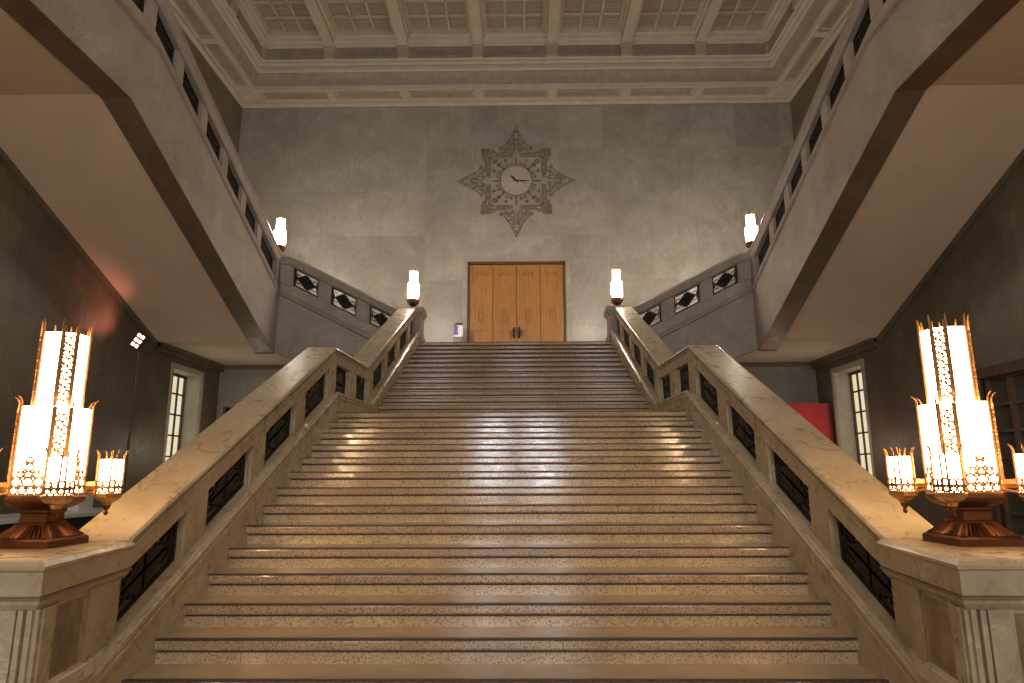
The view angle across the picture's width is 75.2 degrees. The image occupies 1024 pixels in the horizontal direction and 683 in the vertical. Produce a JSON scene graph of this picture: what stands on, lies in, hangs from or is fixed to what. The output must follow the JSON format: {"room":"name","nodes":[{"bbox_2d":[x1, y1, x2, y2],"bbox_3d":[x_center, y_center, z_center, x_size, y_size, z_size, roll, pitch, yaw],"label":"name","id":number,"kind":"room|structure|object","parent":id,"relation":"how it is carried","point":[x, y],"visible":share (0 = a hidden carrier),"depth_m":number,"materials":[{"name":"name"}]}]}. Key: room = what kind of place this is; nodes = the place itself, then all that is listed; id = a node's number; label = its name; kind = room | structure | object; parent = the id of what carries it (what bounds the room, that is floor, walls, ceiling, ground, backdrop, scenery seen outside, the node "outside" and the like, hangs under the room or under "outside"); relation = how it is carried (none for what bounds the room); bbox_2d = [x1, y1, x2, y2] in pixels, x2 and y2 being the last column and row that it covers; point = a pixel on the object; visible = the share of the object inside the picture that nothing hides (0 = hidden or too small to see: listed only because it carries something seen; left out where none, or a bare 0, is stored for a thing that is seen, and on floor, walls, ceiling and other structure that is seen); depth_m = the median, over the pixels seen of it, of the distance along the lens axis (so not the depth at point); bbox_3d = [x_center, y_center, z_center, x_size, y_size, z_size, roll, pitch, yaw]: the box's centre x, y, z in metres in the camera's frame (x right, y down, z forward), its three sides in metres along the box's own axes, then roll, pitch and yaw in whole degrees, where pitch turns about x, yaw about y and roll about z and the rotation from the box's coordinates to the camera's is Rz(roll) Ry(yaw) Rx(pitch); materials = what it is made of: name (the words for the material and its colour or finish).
{"room":"historic interior","nodes":[
{"label":"historic interior","id":0,"kind":"room"},
{"bbox_2d":[0,26,241,513],"bbox_3d":[-8.242,-4.511,5.290,0.600,14.205,26.370,0,-11,1],"label":"wall","id":1,"kind":"structure","parent":0,"point":[42,276],"depth_m":12.25,"materials":[{"name":"paint"}]},
{"bbox_2d":[0,147,158,348],"bbox_3d":[-7.820,-1.666,11.989,0.049,2.548,5.760,0,-11,1],"label":"trim","id":2,"kind":"structure","parent":1,"relation":"attached to","point":[4,157],"depth_m":11.84,"materials":[{"name":"stone"}]},
{"bbox_2d":[161,362,204,463],"bbox_3d":[-7.969,2.307,15.647,0.480,3.430,1.580,0,-11,1],"label":"window","id":3,"kind":"structure","parent":1,"relation":"in","point":[186,384],"depth_m":16.32,"materials":[{"name":"glass"}]},
{"bbox_2d":[0,0,395,364],"bbox_3d":[-5.276,-2.869,7.980,5.250,5.918,20.370,0,-11,1],"label":"staircase","id":4,"kind":"structure","parent":1,"relation":"attached to","point":[108,111],"depth_m":11.18,"materials":[{"name":"grey stone"}]},
{"bbox_2d":[132,0,144,12],"bbox_3d":[-5.547,-5.110,9.681,0.024,0.410,0.630,0,-11,1],"label":"grille","id":5,"kind":"object","parent":4,"relation":"attached to","point":[141,6],"depth_m":9.92,"materials":[{"name":"brown metal"}]},
{"bbox_2d":[156,14,173,63],"bbox_3d":[-5.535,-4.782,10.538,0.024,0.668,0.620,0,-11,1],"label":"grille","id":6,"kind":"object","parent":4,"relation":"attached to","point":[162,30],"depth_m":10.58,"materials":[{"name":"brown metal"}]},
{"bbox_2d":[183,71,198,114],"bbox_3d":[-5.522,-4.230,11.355,0.024,0.677,0.640,0,-11,1],"label":"grille","id":7,"kind":"object","parent":4,"relation":"attached to","point":[191,92],"depth_m":11.41,"materials":[{"name":"brown metal"}]},
{"bbox_2d":[206,122,219,160],"bbox_3d":[-5.509,-3.672,12.181,0.024,0.677,0.640,0,-11,1],"label":"grille","id":8,"kind":"object","parent":4,"relation":"attached to","point":[214,141],"depth_m":12.23,"materials":[{"name":"brown metal"}]},
{"bbox_2d":[227,164,238,199],"bbox_3d":[-5.496,-3.114,13.006,0.024,0.677,0.640,0,-11,1],"label":"grille","id":9,"kind":"object","parent":4,"relation":"attached to","point":[232,179],"depth_m":13.04,"materials":[{"name":"brown metal"}]},
{"bbox_2d":[245,203,254,232],"bbox_3d":[-5.483,-2.562,13.823,0.024,0.669,0.620,0,-11,1],"label":"grille","id":10,"kind":"object","parent":4,"relation":"attached to","point":[249,214],"depth_m":13.85,"materials":[{"name":"brown metal"}]},
{"bbox_2d":[261,237,272,269],"bbox_3d":[-5.469,-1.949,14.729,0.024,0.760,0.840,0,-11,1],"label":"grille","id":11,"kind":"object","parent":4,"relation":"attached to","point":[266,250],"depth_m":14.77,"materials":[{"name":"brown metal"}]},
{"bbox_2d":[274,214,286,251],"bbox_3d":[-5.438,-2.510,15.577,0.270,0.970,0.270,0,-11,1],"label":"lantern","id":12,"kind":"object","parent":4,"relation":"on","point":[280,234],"visible":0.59,"depth_m":15.51,"materials":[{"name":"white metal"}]},
{"bbox_2d":[294,269,318,297],"bbox_3d":[-4.720,-1.343,15.271,0.590,0.738,0.024,0,-11,1],"label":"grille","id":13,"kind":"object","parent":4,"relation":"attached to","point":[305,281],"depth_m":15.24,"materials":[{"name":"brown metal"}]},
{"bbox_2d":[331,287,356,316],"bbox_3d":[-3.828,-0.908,15.171,0.590,0.738,0.024,0,-11,1],"label":"grille","id":14,"kind":"object","parent":4,"relation":"attached to","point":[343,300],"depth_m":15.14,"materials":[{"name":"brown metal"}]},
{"bbox_2d":[369,306,390,328],"bbox_3d":[-2.937,-0.472,15.071,0.590,0.738,0.024,0,-11,1],"label":"grille","id":15,"kind":"object","parent":4,"relation":"attached to","point":[380,318],"depth_m":15.07,"materials":[{"name":"brown metal"}]},
{"bbox_2d":[174,0,246,84],"bbox_3d":[-7.630,-9.516,6.308,0.300,0.055,24.520,0,-11,1],"label":"air vent","id":16,"kind":"object","parent":1,"relation":"attached to","point":[186,9],"depth_m":16.43,"materials":[{"name":"brown paint"}]},
{"bbox_2d":[169,0,268,107],"bbox_3d":[-7.428,-10.419,6.473,1.070,2.160,26.370,0,-11,1],"label":"trim","id":17,"kind":"structure","parent":1,"relation":"attached to","point":[231,35],"depth_m":17.07,"materials":[{"name":"beige paint"}]},
{"bbox_2d":[156,342,284,371],"bbox_3d":[-6.599,0.413,16.109,2.369,0.178,3.170,0,-11,1],"label":"trim","id":18,"kind":"structure","parent":1,"relation":"attached to","point":[163,347],"depth_m":16.41,"materials":[{"name":"stone"}]},
{"bbox_2d":[251,0,775,45],"bbox_3d":[-0.096,-11.261,6.521,16.940,1.140,27.120,0,-11,1],"label":"ceiling","id":19,"kind":"structure","parent":0,"point":[327,17],"depth_m":17.73,"materials":[{"name":"beige paint"}]},
{"bbox_2d":[216,102,817,419],"bbox_3d":[0.099,-1.913,18.286,16.940,14.205,0.350,0,-11,1],"label":"wall","id":20,"kind":"structure","parent":0,"point":[661,194],"depth_m":18.55,"materials":[{"name":"paint"}]},
{"bbox_2d":[217,402,238,419],"bbox_3d":[-7.084,3.348,17.241,1.240,3.525,0.300,0,-11,1],"label":"door","id":21,"kind":"structure","parent":20,"relation":"in","point":[221,405],"depth_m":17.43,"materials":[{"name":"grey stone"}]},
{"bbox_2d":[243,25,788,107],"bbox_3d":[0.069,-7.957,18.784,15.740,2.160,1.070,0,-11,1],"label":"trim","id":22,"kind":"structure","parent":20,"relation":"attached to","point":[661,64],"depth_m":18.54,"materials":[{"name":"beige paint"}]},
{"bbox_2d":[457,126,575,236],"bbox_3d":[0.117,-4.503,18.606,3.332,3.332,0.054,0,-11,1],"label":"wall clock","id":23,"kind":"object","parent":20,"relation":"attached to","point":[516,180],"visible":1,"depth_m":18.60,"materials":[{"name":"metal"}]},
{"bbox_2d":[264,87,768,99],"bbox_3d":[0.085,-7.017,18.803,14.180,0.055,0.300,0,-11,1],"label":"air vent","id":24,"kind":"object","parent":20,"relation":"attached to","point":[614,93],"depth_m":18.81,"materials":[{"name":"brown paint"}]},
{"bbox_2d":[462,256,571,341],"bbox_3d":[0.126,-0.838,17.974,2.930,2.975,0.235,0,-11,1],"label":"door","id":25,"kind":"structure","parent":20,"relation":"in","point":[489,283],"depth_m":18.04,"materials":[{"name":"brown wood"}]},
{"bbox_2d":[790,32,1023,525],"bbox_3d":[8.096,-4.607,5.095,0.600,14.205,26.370,0,-11,1],"label":"wall","id":26,"kind":"structure","parent":0,"point":[982,278],"depth_m":12.25,"materials":[{"name":"paint"}]},
{"bbox_2d":[761,0,853,101],"bbox_3d":[7.241,-10.505,6.298,1.070,2.160,26.370,0,-11,1],"label":"trim","id":27,"kind":"structure","parent":26,"relation":"attached to","point":[797,33],"depth_m":17.05,"materials":[{"name":"beige paint"}]},
{"bbox_2d":[738,338,878,368],"bbox_3d":[6.769,0.335,15.949,2.369,0.178,3.170,0,-11,1],"label":"trim","id":28,"kind":"structure","parent":26,"relation":"attached to","point":[868,344],"depth_m":16.40,"materials":[{"name":"painted plaster"}]},
{"bbox_2d":[785,0,850,79],"bbox_3d":[7.449,-9.604,6.128,0.300,0.055,24.520,0,-11,1],"label":"air vent","id":29,"kind":"object","parent":26,"relation":"attached to","point":[837,10],"depth_m":16.47,"materials":[{"name":"brown paint"}]},
{"bbox_2d":[635,0,1023,361],"bbox_3d":[5.214,-2.931,7.855,5.250,5.918,20.370,0,-11,1],"label":"staircase","id":30,"kind":"structure","parent":26,"relation":"attached to","point":[915,113],"depth_m":11.15,"materials":[{"name":"grey stone"}]},
{"bbox_2d":[639,304,660,326],"bbox_3d":[3.073,-0.508,14.999,0.590,0.738,0.024,0,-11,1],"label":"grille","id":31,"kind":"object","parent":30,"relation":"attached to","point":[649,316],"depth_m":15.00,"materials":[{"name":"brown metal"}]},
{"bbox_2d":[674,284,699,314],"bbox_3d":[3.961,-0.953,15.078,0.590,0.738,0.024,0,-11,1],"label":"grille","id":32,"kind":"object","parent":30,"relation":"attached to","point":[687,298],"depth_m":15.05,"materials":[{"name":"brown metal"}]},
{"bbox_2d":[712,265,737,294],"bbox_3d":[4.850,-1.399,15.156,0.590,0.738,0.024,0,-11,1],"label":"grille","id":33,"kind":"object","parent":30,"relation":"attached to","point":[723,281],"depth_m":15.13,"materials":[{"name":"brown metal"}]},
{"bbox_2d":[744,210,757,248],"bbox_3d":[5.561,-2.575,15.446,0.270,0.970,0.270,0,-11,1],"label":"lantern","id":34,"kind":"object","parent":30,"relation":"on","point":[751,229],"visible":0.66,"depth_m":15.37,"materials":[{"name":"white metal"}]},
{"bbox_2d":[759,233,769,266],"bbox_3d":[5.579,-2.013,14.597,0.024,0.760,0.840,0,-11,1],"label":"grille","id":35,"kind":"object","parent":30,"relation":"attached to","point":[764,247],"depth_m":14.64,"materials":[{"name":"brown metal"}]},
{"bbox_2d":[776,199,784,227],"bbox_3d":[5.564,-2.626,13.691,0.024,0.669,0.620,0,-11,1],"label":"grille","id":36,"kind":"object","parent":30,"relation":"attached to","point":[780,210],"depth_m":13.74,"materials":[{"name":"brown metal"}]},
{"bbox_2d":[791,160,802,194],"bbox_3d":[5.551,-3.178,12.874,0.024,0.677,0.640,0,-11,1],"label":"grille","id":37,"kind":"object","parent":30,"relation":"attached to","point":[797,173],"depth_m":12.93,"materials":[{"name":"brown metal"}]},
{"bbox_2d":[809,115,821,154],"bbox_3d":[5.538,-3.736,12.049,0.024,0.677,0.640,0,-11,1],"label":"grille","id":38,"kind":"object","parent":30,"relation":"attached to","point":[816,130],"depth_m":12.10,"materials":[{"name":"brown metal"}]},
{"bbox_2d":[829,65,844,108],"bbox_3d":[5.525,-4.295,11.223,0.024,0.677,0.640,0,-11,1],"label":"grille","id":39,"kind":"object","parent":30,"relation":"attached to","point":[839,78],"depth_m":11.29,"materials":[{"name":"brown metal"}]},
{"bbox_2d":[853,6,870,55],"bbox_3d":[5.512,-4.847,10.406,0.024,0.668,0.620,0,-11,1],"label":"grille","id":40,"kind":"object","parent":30,"relation":"attached to","point":[864,22],"depth_m":10.46,"materials":[{"name":"brown metal"}]},
{"bbox_2d":[830,358,876,478],"bbox_3d":[8.150,2.213,15.454,0.480,3.430,1.580,0,-11,1],"label":"window","id":41,"kind":"structure","parent":26,"relation":"in","point":[849,389],"depth_m":16.08,"materials":[{"name":"glass"}]},
{"bbox_2d":[876,148,1023,343],"bbox_3d":[7.867,-1.757,11.802,0.049,2.548,5.760,0,-11,1],"label":"trim","id":42,"kind":"structure","parent":26,"relation":"attached to","point":[1016,163],"depth_m":11.80,"materials":[{"name":"stone"}]},
{"bbox_2d":[976,358,1023,534],"bbox_3d":[7.903,1.777,9.266,0.200,3.345,3.510,0,-11,1],"label":"door","id":43,"kind":"structure","parent":26,"relation":"in","point":[1006,379],"depth_m":10.65,"materials":[{"name":"brown wood"}]},
{"bbox_3d":[-0.049,2.550,3.755,17.140,0.300,27.170,0,-11,1],"label":"floor","id":44,"kind":"structure","parent":0,"visible":0},
{"bbox_2d":[0,508,103,532],"bbox_3d":[-6.625,2.913,8.987,0.920,1.104,4.200,0,-11,1],"label":"reception desk","id":45,"kind":"object","parent":44,"relation":"on","point":[77,520],"visible":0.1,"depth_m":9.40,"materials":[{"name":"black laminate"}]},
{"bbox_2d":[66,494,93,511],"bbox_3d":[-6.575,2.437,10.026,0.300,0.240,0.350,0,-11,1],"label":"cardboard box","id":46,"kind":"object","parent":45,"relation":"on","point":[87,504],"visible":0.4,"depth_m":10.01,"materials":[{"name":"grey cardboard"}]},
{"bbox_2d":[122,331,149,494],"bbox_3d":[-7.146,1.958,12.555,0.650,4.387,0.744,0,-11,1],"label":"stand","id":47,"kind":"object","parent":44,"relation":"on","point":[141,338],"visible":0.74,"depth_m":12.80,"materials":[{"name":"brown metal"}]},
{"bbox_2d":[122,341,888,682],"bbox_3d":[0.023,1.431,10.337,5.400,4.504,13.910,0,-11,1],"label":"staircase","id":48,"kind":"structure","parent":44,"relation":"on","point":[508,512],"depth_m":5.22,"materials":[{"name":"stone"}]},
{"bbox_2d":[0,307,426,682],"bbox_3d":[-2.698,1.119,9.119,1.290,6.079,11.910,0,-11,1],"label":"balustrade","id":49,"kind":"object","parent":48,"relation":"on","point":[94,611],"visible":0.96,"depth_m":4.67,"materials":[{"name":"beige stone"}]},
{"bbox_2d":[0,318,128,548],"bbox_3d":[-2.660,0.516,3.859,0.590,1.286,0.590,0,-11,1],"label":"bronze lantern","id":50,"kind":"object","parent":49,"relation":"on","point":[48,464],"visible":1,"depth_m":3.74,"materials":[{"name":"brown"}]},
{"bbox_2d":[117,520,177,621],"bbox_3d":[-2.423,1.495,4.357,0.024,0.692,0.770,0,-11,1],"label":"grille","id":51,"kind":"object","parent":49,"relation":"attached to","point":[135,585],"depth_m":4.36,"materials":[{"name":"brown metal"}]},
{"bbox_2d":[206,452,245,524],"bbox_3d":[-2.410,1.208,5.562,0.024,0.694,0.740,0,-11,1],"label":"grille","id":52,"kind":"object","parent":49,"relation":"attached to","point":[220,497],"depth_m":5.56,"materials":[{"name":"brown metal"}]},
{"bbox_2d":[264,408,290,462],"bbox_3d":[-2.398,0.927,6.741,0.024,0.709,0.740,0,-11,1],"label":"grille","id":53,"kind":"object","parent":49,"relation":"attached to","point":[283,425],"depth_m":6.76,"materials":[{"name":"brown metal"}]},
{"bbox_2d":[304,374,324,418],"bbox_3d":[-2.385,0.639,7.952,0.024,0.752,0.800,0,-11,1],"label":"grille","id":54,"kind":"object","parent":49,"relation":"attached to","point":[317,390],"depth_m":8.01,"materials":[{"name":"brown metal"}]},
{"bbox_2d":[335,367,345,393],"bbox_3d":[-2.367,0.582,9.066,0.024,0.453,0.600,0,-11,1],"label":"grille","id":55,"kind":"object","parent":49,"relation":"attached to","point":[340,377],"depth_m":9.17,"materials":[{"name":"brown metal"}]},
{"bbox_2d":[356,377,363,400],"bbox_3d":[-2.314,0.740,9.992,0.024,0.499,0.640,0,-11,1],"label":"grille","id":56,"kind":"object","parent":49,"relation":"attached to","point":[360,381],"depth_m":10.07,"materials":[{"name":"brown metal"}]},
{"bbox_2d":[373,363,380,388],"bbox_3d":[-2.278,0.561,11.084,0.024,0.738,0.750,0,-11,1],"label":"grille","id":57,"kind":"object","parent":49,"relation":"attached to","point":[377,372],"depth_m":11.12,"materials":[{"name":"brown metal"}]},
{"bbox_2d":[387,344,394,368],"bbox_3d":[-2.265,0.266,12.286,0.024,0.761,0.810,0,-11,1],"label":"grille","id":58,"kind":"object","parent":49,"relation":"attached to","point":[391,348],"depth_m":12.32,"materials":[{"name":"brown metal"}]},
{"bbox_2d":[400,330,405,349],"bbox_3d":[-2.253,-0.036,13.520,0.024,0.755,0.810,0,-11,1],"label":"grille","id":59,"kind":"object","parent":49,"relation":"attached to","point":[403,332],"depth_m":13.59,"materials":[{"name":"brown metal"}]},
{"bbox_2d":[407,268,419,306],"bbox_3d":[-2.264,-1.235,15.268,0.270,0.970,0.270,0,-11,1],"label":"lantern","id":60,"kind":"object","parent":49,"relation":"on","point":[413,287],"visible":0.99,"depth_m":15.16,"materials":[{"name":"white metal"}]},
{"bbox_2d":[453,323,462,341],"bbox_3d":[-1.403,0.016,17.258,0.240,1.024,0.240,0,-11,1],"label":"stand","id":61,"kind":"object","parent":48,"relation":"on","point":[458,327],"visible":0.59,"depth_m":17.30,"materials":[{"name":"grey metal"}]},
{"bbox_2d":[454,325,457,334],"bbox_3d":[-1.458,-0.306,17.312,0.128,0.270,0.005,0,-11,1],"label":"print","id":62,"kind":"object","parent":61,"relation":"attached to","point":[455,326],"depth_m":17.31},
{"bbox_2d":[603,305,1023,682],"bbox_3d":[2.711,1.088,9.055,1.290,6.079,11.910,0,-11,1],"label":"balustrade","id":63,"kind":"object","parent":48,"relation":"on","point":[917,610],"visible":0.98,"depth_m":4.50,"materials":[{"name":"beige stone"}]},
{"bbox_2d":[610,267,622,304],"bbox_3d":[2.396,-1.262,15.212,0.270,0.970,0.270,0,-11,1],"label":"lantern","id":64,"kind":"object","parent":63,"relation":"on","point":[616,284],"visible":0.99,"depth_m":15.10,"materials":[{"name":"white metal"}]},
{"bbox_2d":[624,329,628,347],"bbox_3d":[2.357,-0.063,13.465,0.024,0.755,0.810,0,-11,1],"label":"grille","id":65,"kind":"object","parent":63,"relation":"attached to","point":[626,331],"depth_m":13.55,"materials":[{"name":"brown metal"}]},
{"bbox_2d":[634,343,640,365],"bbox_3d":[2.344,0.239,12.231,0.024,0.761,0.810,0,-11,1],"label":"grille","id":66,"kind":"object","parent":63,"relation":"attached to","point":[637,353],"depth_m":12.27,"materials":[{"name":"brown metal"}]},
{"bbox_2d":[647,361,654,387],"bbox_3d":[2.331,0.534,11.029,0.024,0.738,0.750,0,-11,1],"label":"grille","id":67,"kind":"object","parent":63,"relation":"attached to","point":[650,372],"depth_m":11.11,"materials":[{"name":"brown metal"}]},
{"bbox_2d":[663,375,670,398],"bbox_3d":[2.343,0.713,9.936,0.024,0.499,0.640,0,-11,1],"label":"grille","id":68,"kind":"object","parent":63,"relation":"attached to","point":[666,380],"depth_m":10.03,"materials":[{"name":"brown metal"}]},
{"bbox_2d":[680,365,689,391],"bbox_3d":[2.373,0.555,9.009,0.024,0.453,0.600,0,-11,1],"label":"grille","id":69,"kind":"object","parent":63,"relation":"attached to","point":[684,374],"depth_m":9.09,"materials":[{"name":"brown metal"}]},
{"bbox_2d":[700,373,717,415],"bbox_3d":[2.365,0.611,7.896,0.024,0.752,0.800,0,-11,1],"label":"grille","id":70,"kind":"object","parent":63,"relation":"attached to","point":[707,390],"depth_m":7.95,"materials":[{"name":"brown metal"}]},
{"bbox_2d":[731,406,755,459],"bbox_3d":[2.352,0.900,6.685,0.024,0.709,0.740,0,-11,1],"label":"grille","id":71,"kind":"object","parent":63,"relation":"attached to","point":[746,440],"depth_m":6.72,"materials":[{"name":"brown metal"}]},
{"bbox_2d":[773,451,810,522],"bbox_3d":[2.339,1.180,5.506,0.024,0.694,0.740,0,-11,1],"label":"grille","id":72,"kind":"object","parent":63,"relation":"attached to","point":[798,496],"depth_m":5.51,"materials":[{"name":"brown metal"}]},
{"bbox_2d":[837,519,894,619],"bbox_3d":[2.326,1.467,4.300,0.024,0.692,0.770,0,-11,1],"label":"grille","id":73,"kind":"object","parent":63,"relation":"attached to","point":[875,582],"depth_m":4.32,"materials":[{"name":"brown metal"}]},
{"bbox_2d":[882,312,1023,546],"bbox_3d":[2.540,0.486,3.797,0.590,1.286,0.590,0,-11,1],"label":"bronze lantern","id":74,"kind":"object","parent":63,"relation":"on","point":[961,453],"visible":1,"depth_m":3.66,"materials":[{"name":"frosted glass"},{"name":"cast bronze"},{"name":"bronze"}]},
{"bbox_2d":[787,403,833,442],"bbox_3d":[6.954,3.182,16.203,1.900,3.344,0.500,0,-11,1],"label":"display panel","id":75,"kind":"object","parent":44,"relation":"on","point":[819,415],"visible":0.19,"depth_m":16.44,"materials":[{"name":"red paint"}]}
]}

